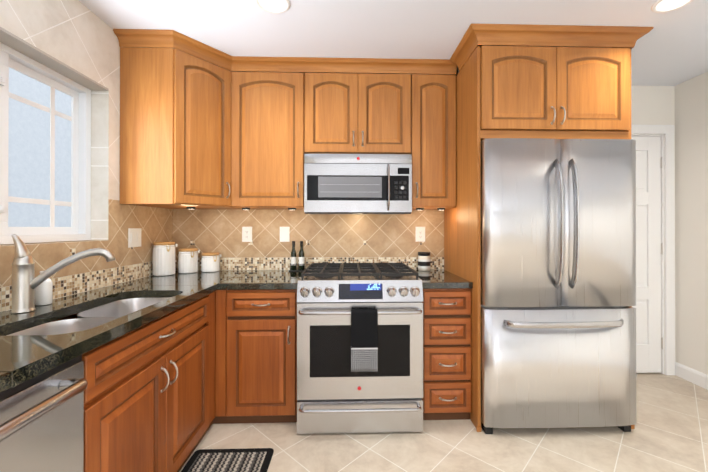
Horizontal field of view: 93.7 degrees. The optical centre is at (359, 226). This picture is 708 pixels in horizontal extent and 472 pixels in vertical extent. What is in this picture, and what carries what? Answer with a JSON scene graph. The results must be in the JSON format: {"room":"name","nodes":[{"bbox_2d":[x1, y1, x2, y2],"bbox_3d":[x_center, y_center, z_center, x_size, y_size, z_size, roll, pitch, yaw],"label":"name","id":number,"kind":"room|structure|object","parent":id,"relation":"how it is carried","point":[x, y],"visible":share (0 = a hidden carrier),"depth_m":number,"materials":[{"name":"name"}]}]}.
{"room":"kitchen","nodes":[
{"label":"kitchen","id":0,"kind":"room"},
{"bbox_2d":[0,0,175,311],"bbox_3d":[-1.556,0.024,0.531,0.220,2.440,4.740,0,0,-2],"label":"wall","id":1,"kind":"structure","parent":0,"point":[78,36],"depth_m":1.91,"materials":[{"name":"tile"}]},
{"bbox_2d":[0,27,108,244],"bbox_3d":[-1.566,-0.369,1.449,0.184,0.898,1.032,0,0,-2],"label":"window","id":2,"kind":"structure","parent":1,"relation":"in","point":[45,153],"depth_m":1.70,"materials":[{"name":"white glass"}]},
{"bbox_2d":[128,228,140,247],"bbox_3d":[-1.489,0.075,2.208,0.012,0.124,0.130,0,0,-2],"label":"outlet","id":3,"kind":"object","parent":1,"relation":"attached to","point":[134,237],"visible":1,"depth_m":2.20,"materials":[{"name":"white plastic"}]},
{"bbox_2d":[120,47,239,208],"bbox_3d":[-1.202,-0.625,2.378,0.592,0.973,0.626,0,0,-2],"label":"upper cabinet","id":4,"kind":"object","parent":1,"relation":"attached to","point":[175,128],"visible":0.98,"depth_m":2.07,"materials":[{"name":"brown wood"}]},
{"bbox_2d":[113,29,456,73],"bbox_3d":[-0.390,-1.151,2.215,2.206,0.077,0.366,0,0,-2],"label":"crown molding","id":5,"kind":"structure","parent":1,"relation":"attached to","point":[152,38],"depth_m":2.36,"materials":[{"name":"brown wood"}]},
{"bbox_2d":[79,0,707,85],"bbox_3d":[0.643,-1.226,0.600,4.620,0.060,4.740,0,0,-2],"label":"ceiling","id":6,"kind":"structure","parent":0,"point":[670,48],"depth_m":1.95,"materials":[{"name":"white paint"}]},
{"bbox_2d":[255,0,289,13],"bbox_3d":[-0.462,-1.187,1.760,0.184,0.009,0.184,0,0,-2],"label":"recessed light","id":7,"kind":"object","parent":6,"relation":"in","point":[275,6],"visible":1,"depth_m":1.79,"materials":[{"name":"white"}]},
{"bbox_2d":[651,0,692,12],"bbox_3d":[1.664,-1.187,1.754,0.184,0.009,0.184,0,0,-2],"label":"recessed light","id":8,"kind":"object","parent":6,"relation":"in","point":[661,6],"visible":1,"depth_m":1.78,"materials":[{"name":"white"}]},
{"bbox_2d":[172,85,671,374],"bbox_3d":[0.548,0.032,2.864,4.085,2.440,0.240,0,0,-2],"label":"wall","id":9,"kind":"structure","parent":0,"point":[326,238],"depth_m":2.72,"materials":[{"name":"tile"}]},
{"bbox_2d":[242,227,251,241],"bbox_3d":[-0.914,0.065,2.696,0.080,0.124,0.008,0,0,-2],"label":"electrical outlet","id":10,"kind":"object","parent":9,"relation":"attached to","point":[246,234],"visible":1,"depth_m":2.69,"materials":[{"name":"white plastic"}]},
{"bbox_2d":[231,72,304,208],"bbox_3d":[-0.667,-0.625,2.526,0.526,0.973,0.361,0,0,-2],"label":"upper cabinet","id":11,"kind":"object","parent":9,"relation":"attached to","point":[267,136],"visible":1,"depth_m":2.38,"materials":[{"name":"brown wood"}]},
{"bbox_2d":[280,227,289,241],"bbox_3d":[-0.611,0.065,2.703,0.080,0.124,0.012,0,0,-2],"label":"electrical outlet","id":12,"kind":"object","parent":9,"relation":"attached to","point":[284,234],"visible":1,"depth_m":2.70,"materials":[{"name":"white plastic"}]},
{"bbox_2d":[305,73,410,154],"bbox_3d":[-0.015,-0.821,2.546,0.776,0.582,0.361,0,0,-2],"label":"upper cabinet","id":13,"kind":"object","parent":9,"relation":"attached to","point":[356,113],"visible":1,"depth_m":2.40,"materials":[{"name":"brown wood"}]},
{"bbox_2d":[304,154,411,213],"bbox_3d":[-0.014,-0.298,2.498,0.756,0.418,0.452,0,0,-2],"label":"microwave","id":14,"kind":"object","parent":13,"relation":"attached to","point":[357,183],"visible":1,"depth_m":2.33,"materials":[{"name":"silver metal"}]},
{"bbox_2d":[416,227,424,241],"bbox_3d":[0.502,0.065,2.738,0.080,0.124,0.008,0,0,-2],"label":"electrical outlet","id":15,"kind":"object","parent":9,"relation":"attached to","point":[420,234],"visible":1,"depth_m":2.74,"materials":[{"name":"white plastic"}]},
{"bbox_2d":[411,74,455,209],"bbox_3d":[0.539,-0.625,2.562,0.330,0.973,0.361,0,0,-2],"label":"upper cabinet","id":16,"kind":"object","parent":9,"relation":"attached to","point":[433,125],"visible":1,"depth_m":2.42,"materials":[{"name":"brown wood"}]},
{"bbox_2d":[631,136,662,372],"bbox_3d":[2.198,0.238,2.838,0.742,2.003,0.089,0,0,-2],"label":"door","id":17,"kind":"structure","parent":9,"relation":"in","point":[649,252],"depth_m":2.81,"materials":[{"name":"white wood"}]},
{"bbox_2d":[631,124,674,374],"bbox_3d":[2.192,0.199,2.833,0.910,2.105,0.119,0,0,-2],"label":"door frame","id":18,"kind":"structure","parent":9,"relation":"attached to","point":[665,133],"depth_m":2.79,"materials":[{"name":"white wood"}]},
{"bbox_2d":[180,373,707,471],"bbox_3d":[0.643,1.274,0.592,4.620,0.060,4.740,0,0,-2],"label":"floor","id":19,"kind":"structure","parent":0,"point":[669,433],"depth_m":1.90,"materials":[{"name":"tile"}]},
{"bbox_2d":[0,355,87,471],"bbox_3d":[-1.107,0.818,0.732,0.650,0.853,0.598,0,0,-2],"label":"dishwasher","id":20,"kind":"object","parent":19,"relation":"on","point":[42,422],"visible":0.79,"depth_m":0.90,"materials":[{"name":"silver metal"}]},
{"bbox_2d":[44,291,214,471],"bbox_3d":[-1.159,0.820,1.546,0.627,0.854,1.021,0,0,-2],"label":"base cabinet","id":21,"kind":"object","parent":19,"relation":"on","point":[149,398],"visible":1,"depth_m":1.42,"materials":[{"name":"brown wood"}]},
{"bbox_2d":[181,448,273,471],"bbox_3d":[-0.678,1.241,1.402,0.433,0.010,0.898,0,0,-2],"label":"rug","id":22,"kind":"object","parent":19,"relation":"on","point":[234,460],"visible":0.98,"depth_m":1.75,"materials":[{"name":"fabric"}]},
{"bbox_2d":[209,289,297,427],"bbox_3d":[-0.951,0.823,2.363,1.092,0.854,0.661,0,0,-2],"label":"base cabinet","id":23,"kind":"object","parent":19,"relation":"on","point":[255,356],"visible":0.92,"depth_m":2.08,"materials":[{"name":"brown wood"}]},
{"bbox_2d":[0,234,239,391],"bbox_3d":[-1.158,0.321,1.290,0.615,0.582,2.797,0,0,-2],"label":"countertop","id":24,"kind":"structure","parent":23,"relation":"on","point":[32,345],"depth_m":1.36,"materials":[{"name":"stone"}]},
{"bbox_2d":[35,271,52,305],"bbox_3d":[-1.423,0.276,1.494,0.060,0.151,0.060,0,0,-2],"label":"soap bottle","id":25,"kind":"object","parent":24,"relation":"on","point":[44,293],"visible":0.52,"depth_m":1.48,"materials":[{"name":"white ceramic"}]},
{"bbox_2d":[10,234,115,313],"bbox_3d":[-1.259,0.191,1.418,0.334,0.321,0.160,0,0,-2],"label":"faucet","id":26,"kind":"object","parent":24,"relation":"on","point":[24,281],"depth_m":1.37,"materials":[{"name":"silver metal"}]},
{"bbox_2d":[152,242,177,275],"bbox_3d":[-1.424,0.235,2.423,0.150,0.240,0.145,0,0,-2],"label":"canister","id":27,"kind":"object","parent":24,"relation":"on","point":[163,258],"visible":1,"depth_m":2.36,"materials":[{"name":"white ceramic"}]},
{"bbox_2d":[178,248,199,273],"bbox_3d":[-1.313,0.262,2.548,0.143,0.185,0.137,0,0,-2],"label":"canister","id":28,"kind":"object","parent":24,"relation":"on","point":[187,260],"visible":1,"depth_m":2.49,"materials":[{"name":"white ceramic"}]},
{"bbox_2d":[201,252,220,271],"bbox_3d":[-1.173,0.282,2.620,0.139,0.147,0.133,0,0,-2],"label":"canister","id":29,"kind":"object","parent":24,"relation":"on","point":[210,261],"visible":1,"depth_m":2.57,"materials":[{"name":"white ceramic"}]},
{"bbox_2d":[220,270,302,289],"bbox_3d":[-0.627,0.375,2.371,0.479,0.040,0.667,0,0,-2],"label":"countertop","id":30,"kind":"structure","parent":23,"relation":"on","point":[247,279],"depth_m":2.17,"materials":[{"name":"stone"}]},
{"bbox_2d":[289,241,304,270],"bbox_3d":[-0.494,0.237,2.650,0.132,0.237,0.064,0,0,-2],"label":"wine bottles","id":31,"kind":"object","parent":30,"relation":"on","point":[301,263],"visible":1,"depth_m":2.63,"materials":[{"name":"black glass"}]},
{"bbox_2d":[297,263,422,433],"bbox_3d":[-0.004,0.769,2.309,0.759,0.960,0.808,0,0,-2],"label":"range","id":32,"kind":"object","parent":19,"relation":"on","point":[359,347],"visible":1,"depth_m":1.98,"materials":[{"name":"silver metal"}]},
{"bbox_2d":[351,309,377,371],"bbox_3d":[0.028,0.660,1.929,0.155,0.353,0.046,0,0,-2],"label":"towel","id":33,"kind":"object","parent":32,"relation":"hanging from","point":[364,322],"depth_m":1.91,"materials":[{"name":"fabric"}]},
{"bbox_2d":[422,289,470,419],"bbox_3d":[0.548,0.823,2.408,0.318,0.854,0.661,0,0,-2],"label":"base cabinet","id":34,"kind":"object","parent":19,"relation":"on","point":[446,354],"visible":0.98,"depth_m":2.12,"materials":[{"name":"brown wood"}]},
{"bbox_2d":[415,269,472,288],"bbox_3d":[0.541,0.375,2.417,0.333,0.040,0.645,0,0,-2],"label":"countertop","id":35,"kind":"structure","parent":34,"relation":"on","point":[434,278],"depth_m":2.17,"materials":[{"name":"stone"}]},
{"bbox_2d":[418,252,430,270],"bbox_3d":[0.521,0.281,2.680,0.102,0.148,0.102,0,0,-2],"label":"canister","id":36,"kind":"object","parent":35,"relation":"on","point":[424,262],"visible":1,"depth_m":2.64,"materials":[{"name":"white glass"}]},
{"bbox_2d":[444,24,653,431],"bbox_3d":[1.193,0.030,2.360,1.101,2.439,0.799,0,0,-2],"label":"tall cabinet","id":37,"kind":"object","parent":19,"relation":"on","point":[519,81],"visible":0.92,"depth_m":2.03,"materials":[{"name":"brown wood"}]},
{"bbox_2d":[481,138,635,433],"bbox_3d":[1.195,0.362,2.311,0.921,1.776,0.841,0,0,-2],"label":"refrigerator","id":38,"kind":"object","parent":19,"relation":"on","point":[558,281],"visible":0.94,"depth_m":1.97,"materials":[{"name":"silver metal"}]},
{"bbox_2d":[672,72,707,374],"bbox_3d":[2.832,0.025,0.661,0.240,2.440,4.740,0,0,-2],"label":"wall","id":39,"kind":"structure","parent":0,"point":[689,97],"depth_m":2.67,"materials":[{"name":"paint"}]},
{"bbox_2d":[675,362,707,389],"bbox_3d":[2.724,1.191,0.654,0.014,0.108,4.299,0,0,-2],"label":"baseboard","id":40,"kind":"structure","parent":39,"relation":"attached to","point":[696,377],"depth_m":2.65,"materials":[{"name":"white wood"}]}
]}

